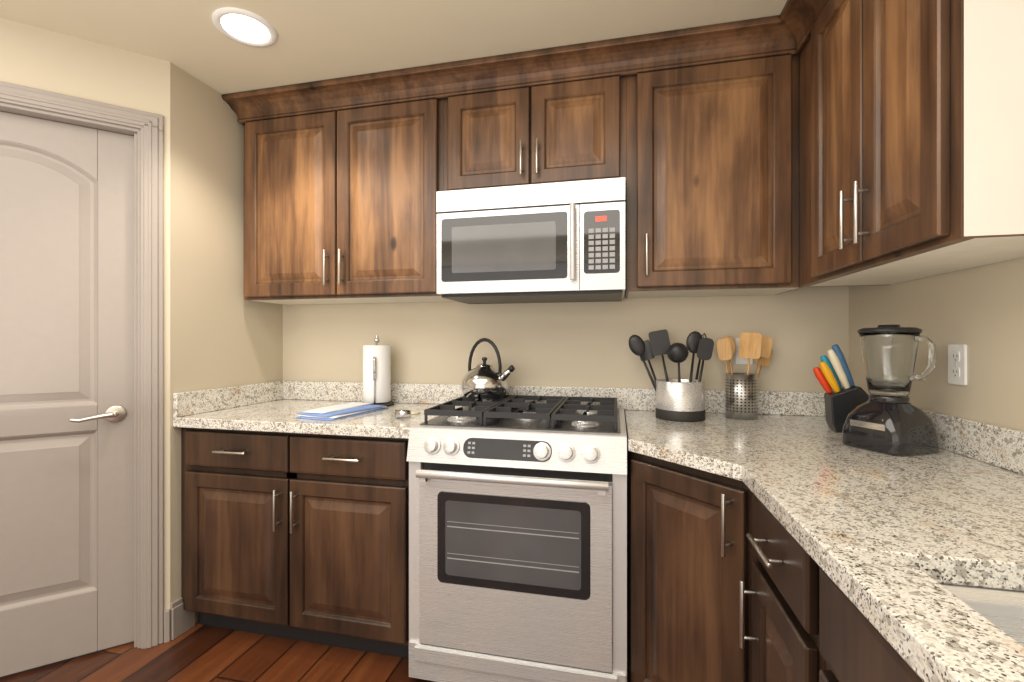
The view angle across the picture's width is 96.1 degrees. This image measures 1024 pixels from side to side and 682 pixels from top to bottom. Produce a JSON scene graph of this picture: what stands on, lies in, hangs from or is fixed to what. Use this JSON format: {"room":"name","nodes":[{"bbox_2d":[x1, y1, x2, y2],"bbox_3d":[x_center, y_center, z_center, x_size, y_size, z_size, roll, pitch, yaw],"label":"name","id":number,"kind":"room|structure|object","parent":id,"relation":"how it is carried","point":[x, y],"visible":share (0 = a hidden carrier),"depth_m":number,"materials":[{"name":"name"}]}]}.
{"room":"kitchen","nodes":[
{"label":"kitchen","id":0,"kind":"room"},
{"bbox_2d":[0,18,169,641],"bbox_3d":[-2.433,0.037,1.318,2.350,2.380,0.120,0,0,-32],"label":"wall","id":1,"kind":"structure","parent":0,"point":[43,59],"depth_m":1.80,"materials":[{"name":"paint"}]},
{"bbox_2d":[0,111,133,676],"bbox_3d":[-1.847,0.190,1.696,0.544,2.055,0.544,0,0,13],"label":"pantry door","id":2,"kind":"structure","parent":1,"relation":"in","point":[66,391],"depth_m":1.76,"materials":[{"name":"paint"}]},
{"bbox_2d":[0,81,162,648],"bbox_3d":[-1.838,0.151,1.682,0.912,2.151,0.139,0,0,-32],"label":"door frame","id":3,"kind":"structure","parent":1,"relation":"attached to","point":[144,129],"depth_m":1.84,"materials":[{"name":"paint"}]},
{"bbox_2d":[164,598,194,642],"bbox_3d":[-1.405,1.152,-0.537,4.400,0.150,4.950,0,0,13],"label":"baseboard","id":4,"kind":"structure","parent":1,"relation":"attached to","point":[182,621],"depth_m":1.91,"materials":[{"name":"paint"}]},
{"bbox_2d":[170,62,282,639],"bbox_3d":[-1.393,0.037,2.227,0.120,2.380,0.655,0,0,13],"label":"wall","id":5,"kind":"structure","parent":0,"point":[223,333],"depth_m":2.06,"materials":[{"name":"paint"}]},
{"bbox_2d":[0,622,627,681],"bbox_3d":[-1.506,1.252,-0.206,5.045,0.050,5.750,0,0,13],"label":"floor","id":6,"kind":"structure","parent":0,"point":[197,652],"depth_m":1.76,"materials":[{"name":"brown wood"}]},
{"bbox_2d":[406,395,626,681],"bbox_3d":[0.066,0.739,1.855,0.758,0.976,0.734,0,0,13],"label":"stove","id":7,"kind":"object","parent":6,"relation":"on","point":[517,538],"visible":1,"depth_m":1.55,"materials":[{"name":"silver metal"}]},
{"bbox_2d":[461,338,514,398],"bbox_3d":[-0.103,0.115,2.075,0.256,0.269,0.214,0,0,13],"label":"kettle","id":8,"kind":"object","parent":7,"relation":"on","point":[484,380],"visible":1,"depth_m":2.01,"materials":[{"name":"silver metal"}]},
{"bbox_2d":[627,451,780,681],"bbox_3d":[0.505,0.802,1.320,0.324,0.850,0.365,0,0,13],"label":"base cabinet","id":9,"kind":"object","parent":6,"relation":"on","point":[704,552],"depth_m":1.27,"materials":[{"name":"brown wood"}]},
{"bbox_2d":[173,381,1023,681],"bbox_3d":[-0.285,0.282,0.644,2.737,0.140,3.248,0,0,13],"label":"countertop","id":10,"kind":"structure","parent":9,"relation":"on","point":[887,543],"depth_m":1.02,"materials":[{"name":"stone"}]},
{"bbox_2d":[295,402,388,420],"bbox_3d":[-0.736,0.296,2.020,0.198,0.029,0.362,0,0,23],"label":"dish towel","id":11,"kind":"object","parent":10,"relation":"on","point":[334,412],"visible":1,"depth_m":1.94,"materials":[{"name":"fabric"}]},
{"bbox_2d":[363,335,393,405],"bbox_3d":[-0.666,0.138,2.270,0.168,0.346,0.168,0,0,13],"label":"paper towel holder","id":12,"kind":"object","parent":10,"relation":"on","point":[376,374],"visible":0.9,"depth_m":2.21,"materials":[{"name":"paper"}]},
{"bbox_2d":[395,409,410,417],"bbox_3d":[-0.443,0.292,1.871,0.059,0.038,0.038,0,0,1],"label":"steel cup","id":13,"kind":"object","parent":10,"relation":"on","point":[400,413],"visible":1,"depth_m":1.86,"materials":[{"name":"silver metal"}]},
{"bbox_2d":[629,329,713,421],"bbox_3d":[0.652,0.129,1.903,0.329,0.365,0.209,0,0,13],"label":"utensil crock","id":14,"kind":"object","parent":10,"relation":"on","point":[679,399],"visible":1,"depth_m":1.84,"materials":[{"name":"silver metal"}]},
{"bbox_2d":[716,332,772,419],"bbox_3d":[0.975,0.136,1.911,0.237,0.350,0.156,0,0,13],"label":"utensil holder","id":15,"kind":"object","parent":10,"relation":"on","point":[741,396],"visible":1,"depth_m":1.86,"materials":[{"name":"metal"}]},
{"bbox_2d":[813,344,868,431],"bbox_3d":[1.151,0.160,1.620,0.150,0.303,0.090,0,0,21],"label":"knife block","id":16,"kind":"object","parent":10,"relation":"on","point":[848,397],"visible":0.94,"depth_m":1.60,"materials":[{"name":"black plastic"}]},
{"bbox_2d":[842,325,938,455],"bbox_3d":[1.105,0.130,1.350,0.223,0.362,0.219,0,0,13],"label":"blender","id":17,"kind":"object","parent":10,"relation":"on","point":[888,418],"visible":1,"depth_m":1.30,"materials":[{"name":"black plastic"}]},
{"bbox_2d":[939,583,1023,645],"bbox_3d":[0.715,0.466,0.264,0.496,0.223,0.786,0,0,13],"label":"sink","id":18,"kind":"object","parent":10,"relation":"in","point":[1002,609],"depth_m":0.65,"materials":[{"name":"white ceramic"}]},
{"bbox_2d":[0,0,786,93],"bbox_3d":[-1.506,-1.178,-0.206,5.045,0.050,5.750,0,0,13],"label":"ceiling","id":19,"kind":"structure","parent":0,"point":[318,40],"depth_m":1.69,"materials":[{"name":"beige paint"}]},
{"bbox_2d":[212,7,277,47],"bbox_3d":[-0.977,-1.148,1.689,0.210,0.009,0.210,0,0,13],"label":"recessed light","id":20,"kind":"object","parent":19,"relation":"in","point":[244,27],"visible":1,"depth_m":1.68,"materials":[{"name":"white plastic"}]},
{"bbox_2d":[283,286,848,414],"bbox_3d":[0.075,0.037,2.291,3.065,2.380,0.120,0,0,13],"label":"wall","id":21,"kind":"structure","parent":0,"point":[574,344],"depth_m":2.19,"materials":[{"name":"paint"}]},
{"bbox_2d":[234,68,457,304],"bbox_3d":[-0.765,-0.676,2.249,1.024,0.947,0.327,0,0,13],"label":"upper cabinet","id":22,"kind":"object","parent":21,"relation":"attached to","point":[342,182],"depth_m":2.08,"materials":[{"name":"brown wood"}]},
{"bbox_2d":[442,44,629,190],"bbox_3d":[0.110,-0.894,2.050,0.769,0.512,0.327,0,0,13],"label":"upper cabinet","id":23,"kind":"object","parent":21,"relation":"attached to","point":[553,117],"depth_m":1.88,"materials":[{"name":"brown wood"}]},
{"bbox_2d":[436,177,624,303],"bbox_3d":[0.098,-0.404,1.994,0.758,0.434,0.442,0,0,13],"label":"over-the-range microwave","id":24,"kind":"object","parent":23,"relation":"attached to","point":[558,242],"visible":1,"depth_m":1.82,"materials":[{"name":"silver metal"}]},
{"bbox_2d":[625,20,789,297],"bbox_3d":[0.794,-0.676,1.895,0.634,0.947,0.327,0,0,13],"label":"upper cabinet","id":25,"kind":"object","parent":21,"relation":"attached to","point":[707,191],"depth_m":1.74,"materials":[{"name":"brown wood"}]},
{"bbox_2d":[735,338,752,363],"bbox_3d":[1.015,0.040,2.011,0.070,0.115,0.008,0,0,13],"label":"outlet","id":26,"kind":"object","parent":21,"relation":"attached to","point":[738,360],"visible":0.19,"depth_m":2.02,"materials":[{"name":"white plastic"}]},
{"bbox_2d":[849,257,1023,430],"bbox_3d":[0.849,0.037,-0.817,0.120,2.380,5.600,0,0,13],"label":"wall","id":27,"kind":"structure","parent":0,"point":[978,311],"depth_m":1.28,"materials":[{"name":"paint"}]},
{"bbox_2d":[790,0,1023,290],"bbox_3d":[1.098,-0.676,1.271,0.313,0.947,0.835,0,0,13],"label":"upper cabinet","id":28,"kind":"object","parent":27,"relation":"attached to","point":[795,144],"depth_m":1.07,"materials":[{"name":"brown wood"}]},
{"bbox_2d":[948,344,966,385],"bbox_3d":[1.264,0.064,1.309,0.008,0.115,0.070,0,0,13],"label":"outlet","id":29,"kind":"object","parent":27,"relation":"attached to","point":[957,364],"visible":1,"depth_m":1.30,"materials":[{"name":"white plastic"}]}
]}

